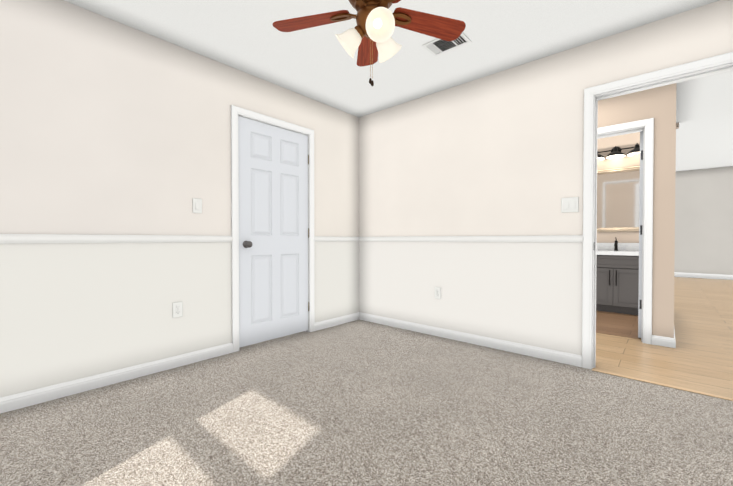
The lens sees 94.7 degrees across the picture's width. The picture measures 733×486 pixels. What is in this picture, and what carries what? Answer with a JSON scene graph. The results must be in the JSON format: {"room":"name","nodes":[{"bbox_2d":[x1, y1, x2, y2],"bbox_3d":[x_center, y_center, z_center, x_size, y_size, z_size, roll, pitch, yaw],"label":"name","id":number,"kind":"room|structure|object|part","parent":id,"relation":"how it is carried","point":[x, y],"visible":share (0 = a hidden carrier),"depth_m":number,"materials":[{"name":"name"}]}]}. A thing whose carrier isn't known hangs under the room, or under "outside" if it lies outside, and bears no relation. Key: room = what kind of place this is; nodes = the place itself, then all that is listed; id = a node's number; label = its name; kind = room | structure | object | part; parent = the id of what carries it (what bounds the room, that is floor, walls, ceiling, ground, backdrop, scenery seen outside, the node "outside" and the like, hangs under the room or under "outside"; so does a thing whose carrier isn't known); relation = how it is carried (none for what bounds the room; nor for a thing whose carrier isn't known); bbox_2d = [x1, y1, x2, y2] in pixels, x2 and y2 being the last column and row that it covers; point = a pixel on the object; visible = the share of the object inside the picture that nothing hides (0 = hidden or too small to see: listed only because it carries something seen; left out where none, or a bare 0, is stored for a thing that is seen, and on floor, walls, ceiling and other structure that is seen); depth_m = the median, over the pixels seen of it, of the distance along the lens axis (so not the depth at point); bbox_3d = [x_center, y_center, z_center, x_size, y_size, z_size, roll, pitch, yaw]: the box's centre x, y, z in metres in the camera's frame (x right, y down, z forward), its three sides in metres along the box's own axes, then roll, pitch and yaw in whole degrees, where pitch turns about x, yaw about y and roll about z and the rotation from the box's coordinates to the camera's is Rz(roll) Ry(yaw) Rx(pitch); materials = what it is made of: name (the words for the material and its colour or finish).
{"room":"empty bedroom","nodes":[
{"label":"empty bedroom","id":0,"kind":"room"},
{"bbox_2d":[0,0,358,396],"bbox_3d":[-1.275,-0.281,2.841,0.120,2.440,3.440,1,1,42],"label":"wall","id":1,"kind":"structure","parent":0,"point":[108,126],"depth_m":2.30,"materials":[{"name":"beige paint"}]},
{"bbox_2d":[0,342,232,413],"bbox_3d":[-1.707,0.903,2.266,0.014,0.086,1.686,1,1,42],"label":"baseboard","id":2,"kind":"structure","parent":1,"relation":"attached to","point":[35,396],"depth_m":2.23,"materials":[{"name":"white wood"}]},
{"bbox_2d":[173,302,182,317],"bbox_3d":[-1.438,0.507,2.571,0.008,0.115,0.070,1,1,42],"label":"electrical outlet","id":3,"kind":"object","parent":1,"relation":"attached to","point":[177,309],"visible":1,"depth_m":2.57,"materials":[{"name":"white plastic"}]},
{"bbox_2d":[193,198,201,212],"bbox_3d":[-1.338,-0.296,2.672,0.010,0.115,0.070,1,1,42],"label":"light switch","id":4,"kind":"object","parent":1,"relation":"attached to","point":[197,205],"visible":1,"depth_m":2.67,"materials":[{"name":"white plastic"}]},
{"bbox_2d":[238,116,307,347],"bbox_3d":[-0.875,-0.100,3.241,0.035,2.023,0.763,1,1,42],"label":"closet door","id":5,"kind":"structure","parent":1,"relation":"in","point":[273,229],"depth_m":3.20,"materials":[{"name":"white wood"}]},
{"bbox_2d":[243,241,251,247],"bbox_3d":[-1.044,0.010,2.975,0.067,0.066,0.066,1,1,42],"label":"door knob","id":6,"kind":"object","parent":5,"relation":"attached to","point":[247,244],"depth_m":2.96,"materials":[{"name":"grey metal"}]},
{"bbox_2d":[231,105,314,352],"bbox_3d":[-0.902,-0.099,3.265,0.122,2.066,0.805,1,1,42],"label":"door frame","id":7,"kind":"structure","parent":1,"relation":"attached to","point":[308,195],"depth_m":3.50,"materials":[{"name":"white wood"}]},
{"bbox_2d":[314,312,359,330],"bbox_3d":[-0.326,0.884,3.826,0.014,0.086,0.689,1,1,42],"label":"baseboard","id":8,"kind":"structure","parent":1,"relation":"attached to","point":[332,322],"depth_m":3.80,"materials":[{"name":"white wood"}]},
{"bbox_2d":[0,320,732,485],"bbox_3d":[-0.274,0.964,1.995,4.220,0.030,3.378,1,1,42],"label":"floor carpet","id":9,"kind":"object","parent":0,"point":[359,403],"visible":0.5,"depth_m":1.77,"materials":[{"name":"grey carpet"}]},
{"bbox_2d":[592,369,732,400],"bbox_3d":[1.980,0.943,2.240,0.810,0.006,0.034,1,1,42],"label":"threshold","id":10,"kind":"object","parent":9,"relation":"on","point":[679,388],"depth_m":2.23,"materials":[{"name":"brown wood"}]},
{"bbox_2d":[64,0,732,122],"bbox_3d":[1.757,-1.517,2.012,7.700,0.050,6.240,1,1,42],"label":"ceiling","id":11,"kind":"structure","parent":0,"point":[318,63],"depth_m":2.48,"materials":[{"name":"white paint"}]},
{"bbox_2d":[273,0,465,85],"bbox_3d":[0.025,-1.153,1.738,1.078,0.670,1.072,1,1,42],"label":"fan","id":12,"kind":"object","parent":11,"relation":"hanging from","point":[368,36],"visible":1,"depth_m":1.82,"materials":[{"name":"brown wood"}]},
{"bbox_2d":[422,32,470,55],"bbox_3d":[0.599,-1.519,2.528,0.302,0.056,0.197,1,1,42],"label":"ceiling vent","id":13,"kind":"object","parent":11,"relation":"in","point":[437,47],"visible":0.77,"depth_m":2.58,"materials":[{"name":"white metal"}]},
{"bbox_2d":[359,0,732,354],"bbox_3d":[1.166,-0.284,3.057,3.490,2.440,0.120,1,1,42],"label":"wall","id":14,"kind":"structure","parent":0,"point":[499,153],"depth_m":2.98,"materials":[{"name":"beige paint"}]},
{"bbox_2d":[435,287,440,298],"bbox_3d":[0.713,0.498,3.382,0.070,0.115,0.008,1,1,42],"label":"electrical outlet","id":15,"kind":"object","parent":14,"relation":"attached to","point":[437,292],"visible":1,"depth_m":3.37,"materials":[{"name":"white plastic"}]},
{"bbox_2d":[360,312,581,366],"bbox_3d":[0.771,0.890,3.331,2.314,0.086,0.014,1,1,42],"label":"baseboard","id":16,"kind":"structure","parent":14,"relation":"attached to","point":[538,352],"depth_m":3.06,"materials":[{"name":"white wood"}]},
{"bbox_2d":[561,197,578,212],"bbox_3d":[1.572,-0.297,2.610,0.116,0.115,0.010,1,1,42],"label":"light switch","id":17,"kind":"object","parent":14,"relation":"attached to","point":[570,204],"visible":1,"depth_m":2.61,"materials":[{"name":"white plastic"}]},
{"bbox_2d":[582,52,732,368],"bbox_3d":[2.035,-0.105,2.290,0.942,2.101,0.156,1,1,42],"label":"door frame","id":18,"kind":"structure","parent":14,"relation":"attached to","point":[705,63],"depth_m":2.52,"materials":[{"name":"white wood"}]},
{"bbox_2d":[596,310,640,338],"bbox_3d":[2.679,0.919,4.423,1.724,0.002,1.750,1,1,42],"label":"floor","id":19,"kind":"structure","parent":0,"point":[618,324],"depth_m":3.84,"materials":[{"name":"brown wood"}]},
{"bbox_2d":[596,237,638,314],"bbox_3d":[3.375,0.419,4.587,0.902,0.998,0.570,1,1,42],"label":"bathroom vanity","id":20,"kind":"object","parent":19,"relation":"on","point":[617,277],"visible":0.46,"depth_m":4.39,"materials":[{"name":"grey wood"}]},
{"bbox_2d":[597,243,638,255],"bbox_3d":[3.382,0.075,4.590,0.902,0.155,0.548,1,1,42],"label":"countertop","id":21,"kind":"structure","parent":20,"relation":"on","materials":[{"name":"white stone"}]},
{"bbox_2d":[614,237,617,250],"bbox_3d":[3.456,0.013,4.680,0.052,0.188,0.162,1,1,42],"label":"faucet","id":22,"kind":"object","parent":21,"relation":"on","point":[616,242],"depth_m":4.71,"materials":[{"name":"black metal"}]},
{"bbox_2d":[597,132,639,242],"bbox_3d":[3.262,-0.309,5.142,1.824,2.440,0.120,1,1,42],"label":"wall","id":23,"kind":"structure","parent":0,"point":[621,142],"depth_m":4.78,"materials":[{"name":"beige paint"}]},
{"bbox_2d":[597,166,639,231],"bbox_3d":[3.562,-0.608,4.772,0.616,0.897,0.030,1,1,42],"label":"bathroom mirror","id":24,"kind":"object","parent":23,"relation":"attached to","point":[618,189],"visible":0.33,"depth_m":4.78,"materials":[{"name":"beige mirror"}]},
{"bbox_2d":[597,143,639,159],"bbox_3d":[3.492,-1.285,4.730,0.691,0.167,0.224,1,1,42],"label":"sconce","id":25,"kind":"object","parent":23,"relation":"attached to","point":[615,151],"visible":0.67,"depth_m":4.69,"materials":[{"name":"black metal"}]},
{"bbox_2d":[598,83,675,337],"bbox_3d":[1.356,-0.299,4.332,3.844,2.440,0.120,1,1,42],"label":"wall","id":26,"kind":"structure","parent":0,"point":[658,104],"depth_m":3.08,"materials":[{"name":"beige paint"}]},
{"bbox_2d":[597,118,653,343],"bbox_3d":[2.360,-0.111,3.433,0.844,2.086,0.139,1,1,42],"label":"door frame","id":27,"kind":"structure","parent":26,"relation":"attached to","point":[648,124],"depth_m":3.13,"materials":[{"name":"white wood"}]},
{"bbox_2d":[638,131,642,337],"bbox_3d":[2.926,-0.083,3.493,0.715,2.004,0.047,-1,1,-41],"label":"bathroom door","id":28,"kind":"structure","parent":26,"relation":"in","point":[640,236],"depth_m":3.27,"materials":[{"name":"white wood"}]},
{"bbox_3d":[2.666,-0.128,3.258,0.037,1.537,0.011,1,1,42],"label":"bathroom door hinges","id":29,"kind":"part","parent":28,"relation":"part of","materials":[{"name":"white wood"}]},
{"bbox_2d":[671,329,675,347],"bbox_3d":[3.415,0.885,3.762,0.014,0.086,2.004,1,1,42],"label":"baseboard","id":30,"kind":"structure","parent":26,"relation":"attached to","point":[673,339],"depth_m":3.02,"materials":[{"name":"white wood"}]},
{"bbox_2d":[593,277,732,397],"bbox_3d":[4.921,0.921,5.616,7.700,0.030,8.932,1,1,42],"label":"floor","id":31,"kind":"structure","parent":0,"point":[699,357],"depth_m":3.00,"materials":[{"name":"brown wood"}]},
{"bbox_2d":[597,114,732,171],"bbox_3d":[6.602,-1.724,5.974,5.700,0.270,6.120,1,1,42],"label":"ceiling","id":32,"kind":"structure","parent":0,"point":[705,143],"depth_m":6.13,"materials":[{"name":"white paint"}]},
{"bbox_2d":[674,166,732,274],"bbox_3d":[8.628,-0.480,8.202,5.600,2.710,0.120,1,1,42],"label":"wall","id":33,"kind":"structure","parent":0,"point":[703,221],"depth_m":8.35,"materials":[{"name":"grey paint"}]},
{"bbox_2d":[674,272,732,279],"bbox_3d":[8.546,0.815,8.201,5.500,0.120,0.014,1,1,42],"label":"baseboard","id":34,"kind":"structure","parent":33,"relation":"attached to","point":[676,274],"depth_m":8.36,"materials":[{"name":"white wood"}]},
{"bbox_3d":[1.248,-0.255,0.607,0.120,2.440,3.440,1,1,42],"label":"wall","id":35,"kind":"structure","parent":0,"visible":0},
{"bbox_2d":[0,234,232,243],"bbox_3d":[-1.716,-0.029,2.243,0.018,0.054,1.716,1,1,42],"label":"trim","id":36,"kind":"structure","parent":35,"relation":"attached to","point":[38,238],"depth_m":2.22,"materials":[{"name":"white wood"}]},
{"bbox_2d":[314,236,358,240],"bbox_3d":[-0.325,-0.048,3.814,0.018,0.054,0.689,1,1,42],"label":"trim","id":37,"kind":"structure","parent":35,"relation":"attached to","point":[316,238],"depth_m":3.76,"materials":[{"name":"white wood"}]},
{"bbox_2d":[359,235,582,241],"bbox_3d":[0.770,-0.042,3.318,2.314,0.054,0.018,1,1,42],"label":"trim","id":38,"kind":"structure","parent":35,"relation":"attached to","point":[549,238],"depth_m":3.07,"materials":[{"name":"white wood"}]}
]}

